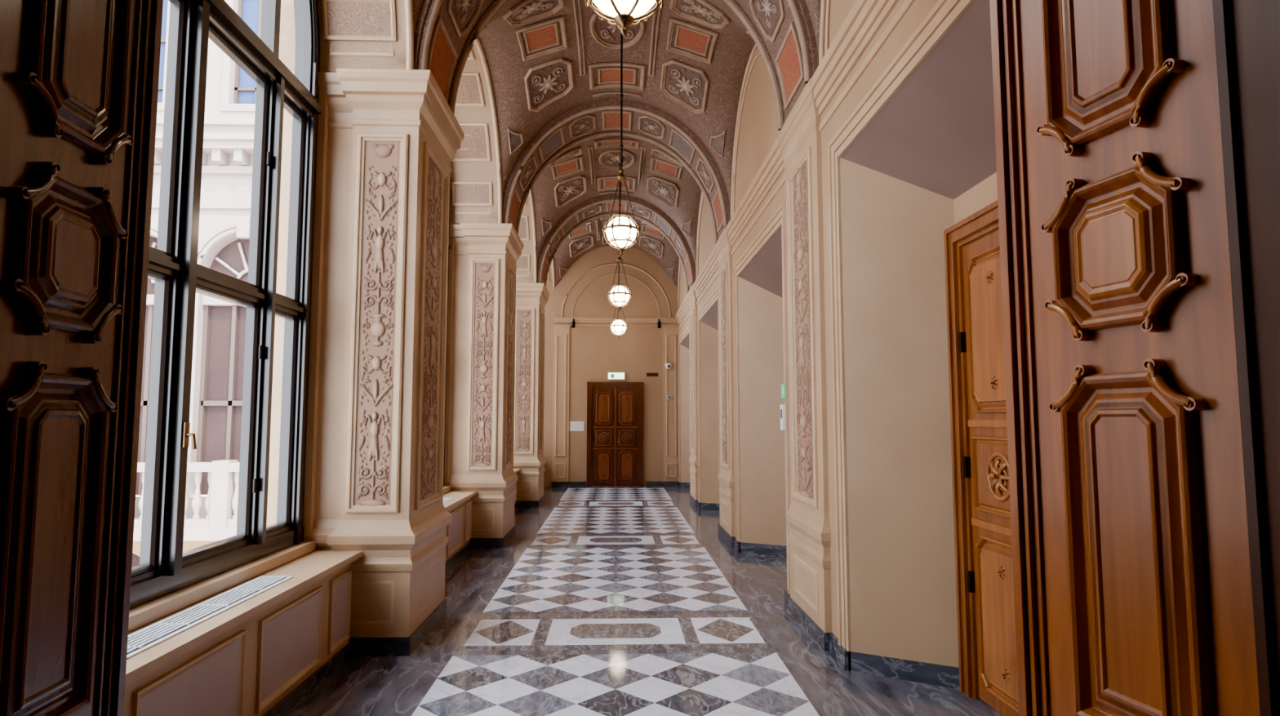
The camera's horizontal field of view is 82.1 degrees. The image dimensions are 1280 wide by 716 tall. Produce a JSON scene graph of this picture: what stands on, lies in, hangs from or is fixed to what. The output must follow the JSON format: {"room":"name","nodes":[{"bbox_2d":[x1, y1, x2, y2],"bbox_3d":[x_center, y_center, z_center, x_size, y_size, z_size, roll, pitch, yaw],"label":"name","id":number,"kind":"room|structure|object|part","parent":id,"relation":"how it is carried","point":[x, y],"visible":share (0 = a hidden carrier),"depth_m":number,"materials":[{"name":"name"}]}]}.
{"room":"ornate palace corridor","nodes":[
{"label":"ornate palace corridor","id":0,"kind":"room"},
{"bbox_2d":[128,485,451,631],"bbox_3d":[-2.594,2.309,9.537,0.440,1.360,15.445,0,-5,-2],"label":"window sill","id":1,"kind":"structure","parent":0,"point":[146,613],"depth_m":3.77,"materials":[{"name":"beige paint"}]},
{"bbox_2d":[128,0,320,609],"bbox_3d":[-2.271,-1.318,3.674,0.210,4.930,3.200,0,-5,-2],"label":"window","id":2,"kind":"structure","parent":1,"relation":"in","point":[163,569],"depth_m":4.27,"materials":[{"name":"black"}]},
{"bbox_2d":[443,202,451,486],"bbox_3d":[-2.405,-0.979,7.808,0.210,4.930,3.200,0,-5,-2],"label":"window","id":3,"kind":"structure","parent":1,"relation":"in","point":[449,242],"depth_m":9.22,"materials":[{"name":"black"}]},
{"bbox_2d":[317,0,821,293],"bbox_3d":[-0.605,-2.668,9.678,4.000,1.905,16.442,0,-5,-2],"label":"ceiling","id":4,"kind":"structure","parent":0,"point":[532,87],"depth_m":9.01,"materials":[{"name":"paint"}]},
{"bbox_2d":[608,262,627,338],"bbox_3d":[-0.469,-1.717,16.264,0.416,2.609,0.394,0,-5,-2],"label":"pendant lantern","id":5,"kind":"object","parent":4,"relation":"hanging from","point":[618,326],"visible":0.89,"depth_m":16.08,"materials":[{"name":"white glass"}]},
{"bbox_3d":[-0.469,-0.677,16.178,0.329,0.330,0.329,0,-5,-2],"label":"globe","id":6,"kind":"part","parent":5,"relation":"part of","materials":[{"name":"white glass"}]},
{"bbox_2d":[607,155,631,311],"bbox_3d":[-0.335,-2.057,12.130,0.416,2.609,0.394,0,-5,-2],"label":"pendant lantern","id":7,"kind":"object","parent":4,"relation":"hanging from","point":[619,295],"visible":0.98,"depth_m":11.96,"materials":[{"name":"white glass"}]},
{"bbox_3d":[-0.335,-1.016,12.044,0.329,0.330,0.329,0,-5,-2],"label":"globe","id":8,"kind":"part","parent":7,"relation":"part of","materials":[{"name":"white glass"}]},
{"bbox_2d":[602,25,640,255],"bbox_3d":[-0.201,-2.397,7.996,0.416,2.609,0.394,0,-5,-2],"label":"pendant lantern","id":9,"kind":"object","parent":4,"relation":"hanging from","point":[621,232],"visible":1,"depth_m":7.86,"materials":[{"name":"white glass"}]},
{"bbox_3d":[-0.201,-1.356,7.910,0.329,0.330,0.329,0,-5,-2],"label":"globe","id":10,"kind":"part","parent":9,"relation":"part of","materials":[{"name":"white glass"}]},
{"bbox_2d":[584,0,663,35],"bbox_3d":[-0.067,-2.703,3.232,0.416,2.677,0.394,0,-5,-2],"label":"pendant lantern","id":11,"kind":"object","parent":4,"relation":"hanging from","point":[622,13],"visible":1,"depth_m":3.12,"materials":[{"name":"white glass"}]},
{"bbox_3d":[-0.067,-1.628,3.143,0.329,0.330,0.329,0,-5,-2],"label":"globe","id":12,"kind":"part","parent":11,"relation":"part of","materials":[{"name":"white glass"}]},
{"bbox_2d":[542,245,678,486],"bbox_3d":[-0.568,0.046,17.646,5.200,6.000,0.200,0,-5,-2],"label":"wall","id":13,"kind":"structure","parent":0,"point":[595,352],"depth_m":17.57,"materials":[{"name":"beige paint"}]},
{"bbox_2d":[571,318,575,328],"bbox_3d":[-1.580,-0.830,17.446,0.090,0.239,0.200,0,-5,-2],"label":"spotlight","id":14,"kind":"object","parent":13,"relation":"attached to","point":[573,322],"visible":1,"depth_m":17.41,"materials":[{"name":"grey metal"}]},
{"bbox_2d":[569,421,583,431],"bbox_3d":[-1.494,1.615,17.381,0.340,0.230,0.012,0,-5,-2],"label":"notice","id":15,"kind":"object","parent":13,"relation":"attached to","point":[574,425],"visible":1,"depth_m":17.37,"materials":[{"name":"white paper"}]},
{"bbox_2d":[551,262,679,487],"bbox_3d":[-0.564,0.365,17.496,3.000,5.341,0.085,0,-5,-2],"label":"trim","id":16,"kind":"structure","parent":13,"relation":"attached to","point":[561,331],"depth_m":17.44,"materials":[{"name":"paint"}]},
{"bbox_2d":[586,382,644,486],"bbox_3d":[-0.584,1.798,17.355,1.340,2.460,0.084,0,-5,-2],"label":"door","id":17,"kind":"structure","parent":13,"relation":"in","point":[615,410],"depth_m":17.36,"materials":[{"name":"brown wood"}]},
{"bbox_2d":[608,372,624,379],"bbox_3d":[-0.564,0.428,17.476,0.400,0.170,0.077,0,-5,-2],"label":"exit sign","id":18,"kind":"object","parent":13,"relation":"attached to","point":[611,375],"visible":1,"depth_m":17.44,"materials":[{"name":"white plastic"}]},
{"bbox_2d":[646,373,657,376],"bbox_3d":[0.295,0.398,17.538,0.280,0.080,0.015,0,-5,-2],"label":"wall plaque","id":19,"kind":"object","parent":13,"relation":"attached to","point":[647,374],"visible":1,"depth_m":17.53,"materials":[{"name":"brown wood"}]},
{"bbox_2d":[657,319,661,328],"bbox_3d":[0.459,-0.825,17.512,0.090,0.239,0.200,0,-5,-2],"label":"spotlight","id":20,"kind":"object","parent":13,"relation":"attached to","point":[659,323],"visible":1,"depth_m":17.48,"materials":[{"name":"grey metal"}]},
{"bbox_2d":[665,363,671,368],"bbox_3d":[0.678,0.197,17.467,0.179,0.140,0.179,-4,-6,43],"label":"security camera","id":21,"kind":"object","parent":13,"relation":"attached to","point":[668,366],"visible":1,"depth_m":17.39,"materials":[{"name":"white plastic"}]},
{"bbox_2d":[286,486,1002,715],"bbox_3d":[-0.221,2.214,6.688,5.200,0.123,21.700,0,-5,-2],"label":"floor","id":22,"kind":"structure","parent":0,"point":[601,601],"depth_m":5.34,"materials":[{"name":"stone"}]},
{"bbox_2d":[0,0,163,715],"bbox_3d":[-1.272,-0.077,1.570,0.120,3.589,0.582,1,-5,-7],"label":"door","id":23,"kind":"structure","parent":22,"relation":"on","point":[79,79],"depth_m":1.59,"materials":[{"name":"brown wood"}]},
{"bbox_2d":[123,551,362,715],"bbox_3d":[-2.051,1.533,3.447,0.400,0.709,3.140,0,-5,-2],"label":"radiator cover","id":24,"kind":"object","parent":22,"relation":"on","point":[260,645],"visible":0.8,"depth_m":3.66,"materials":[{"name":"wood"}]},
{"bbox_2d":[266,0,464,656],"bbox_3d":[-2.100,-0.909,5.729,1.165,5.950,1.190,0,-5,-2],"label":"stone pier","id":25,"kind":"object","parent":22,"relation":"on","point":[388,140],"visible":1,"depth_m":5.22,"materials":[{"name":"stone"}]},
{"bbox_2d":[443,491,476,572],"bbox_3d":[-2.185,1.873,7.580,0.400,0.709,3.140,0,-5,-2],"label":"base cabinet","id":26,"kind":"object","parent":22,"relation":"on","point":[458,504],"visible":0.29,"depth_m":8.40,"materials":[{"name":"wood"}]},
{"bbox_2d":[444,205,524,548],"bbox_3d":[-2.235,-0.569,9.863,1.165,5.950,1.190,0,-5,-2],"label":"stone pier","id":27,"kind":"object","parent":22,"relation":"on","point":[483,257],"visible":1,"depth_m":9.34,"materials":[{"name":"stone"}]},
{"bbox_2d":[513,468,519,510],"bbox_3d":[-2.319,2.213,11.714,0.400,0.709,3.140,0,-5,-2],"label":"base cabinet","id":28,"kind":"object","parent":22,"relation":"on","point":[516,470],"visible":0.06,"depth_m":13.13,"materials":[{"name":"wood"}]},
{"bbox_2d":[513,271,549,507],"bbox_3d":[-2.369,-0.229,13.997,1.165,5.950,1.190,0,-5,-2],"label":"stone pier","id":29,"kind":"object","parent":22,"relation":"on","point":[531,299],"visible":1,"depth_m":13.46,"materials":[{"name":"stone"}]},
{"bbox_2d":[679,0,997,667],"bbox_3d":[1.496,-0.623,9.511,0.600,6.000,16.250,0,-5,-2],"label":"wall","id":30,"kind":"structure","parent":0,"point":[925,163],"depth_m":4.67,"materials":[{"name":"beige paint"}]},
{"bbox_2d":[687,284,697,506],"bbox_3d":[1.162,0.692,14.035,0.404,4.120,1.104,0,-5,-2],"label":"pilaster","id":31,"kind":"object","parent":30,"relation":"attached to","point":[693,460],"depth_m":13.77,"materials":[{"name":"paint"}]},
{"bbox_2d":[714,226,735,546],"bbox_3d":[1.296,0.352,9.901,0.404,4.120,1.104,0,-5,-2],"label":"pilaster","id":32,"kind":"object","parent":30,"relation":"attached to","point":[723,252],"depth_m":9.68,"materials":[{"name":"paint"}]},
{"bbox_2d":[780,404,786,430],"bbox_3d":[1.242,0.515,6.383,0.031,0.220,0.100,0,-5,-2],"label":"panel","id":33,"kind":"object","parent":30,"relation":"attached to","point":[783,407],"visible":1,"depth_m":6.34,"materials":[{"name":"white plastic"}]},
{"bbox_2d":[781,383,786,397],"bbox_3d":[1.250,0.285,6.402,0.015,0.120,0.120,0,-5,-2],"label":"sign","id":34,"kind":"object","parent":30,"relation":"attached to","point":[783,385],"visible":1,"depth_m":6.37,"materials":[{"name":"green plastic"}]},
{"bbox_2d":[777,78,831,650],"bbox_3d":[1.430,0.013,5.768,0.404,4.120,1.104,0,-5,-2],"label":"pilaster","id":35,"kind":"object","parent":30,"relation":"attached to","point":[807,517],"depth_m":5.60,"materials":[{"name":"paint"}]},
{"bbox_2d":[680,482,959,688],"bbox_3d":[1.486,2.307,9.270,0.620,0.120,16.250,0,-5,-2],"label":"baseboard","id":36,"kind":"structure","parent":30,"relation":"attached to","point":[940,675],"depth_m":4.56,"materials":[{"name":"stone"}]},
{"bbox_2d":[675,0,974,671],"bbox_3d":[1.160,-0.429,9.522,0.090,5.615,16.324,0,-5,-2],"label":"trim","id":37,"kind":"structure","parent":30,"relation":"attached to","point":[865,18],"depth_m":4.96,"materials":[{"name":"paint"}]},
{"bbox_2d":[943,200,1018,715],"bbox_3d":[1.939,0.514,3.569,0.084,2.760,1.750,0,-5,-2],"label":"door","id":38,"kind":"structure","parent":30,"relation":"in","point":[986,629],"depth_m":4.14,"materials":[{"name":"brown wood"}]},
{"bbox_3d":[-0.034,-1.308,1.171,5.200,6.000,0.320,0,-5,-2],"label":"wall","id":39,"kind":"structure","parent":0,"visible":0},
{"bbox_2d":[989,0,1277,715],"bbox_3d":[1.017,-0.077,1.565,0.119,3.589,0.581,1,-5,-14],"label":"door","id":40,"kind":"structure","parent":39,"relation":"in","point":[1140,563],"depth_m":1.49,"materials":[{"name":"brown wood"}]},
{"bbox_2d":[1228,0,1279,715],"bbox_3d":[-0.074,-0.214,1.059,2.600,3.800,0.400,0,-5,-2],"label":"trim","id":41,"kind":"structure","parent":39,"relation":"attached to","point":[1255,24],"depth_m":1.25,"materials":[{"name":"brown wood"}]},
{"label":"outside","id":42,"kind":"structure","parent":0,"visible":0},
{"bbox_3d":[-9.287,7.706,0.371,13.500,0.100,26.600,0,-5,-2],"label":"ground","id":43,"kind":"structure","parent":42,"visible":0},
{"bbox_2d":[131,0,262,567],"bbox_3d":[-11.046,-1.718,8.392,16.550,20.000,13.150,0,-5,-2],"label":"building","id":44,"kind":"structure","parent":43,"relation":"on","point":[226,184],"depth_m":14.63,"materials":[{"name":"paint"}]},
{"bbox_2d":[133,459,239,527],"bbox_3d":[-10.898,2.497,13.526,9.300,1.200,0.340,0,-5,-2],"label":"balustrade","id":45,"kind":"object","parent":44,"relation":"on","point":[222,498],"visible":0.19,"depth_m":13.50,"materials":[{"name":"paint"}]}
]}

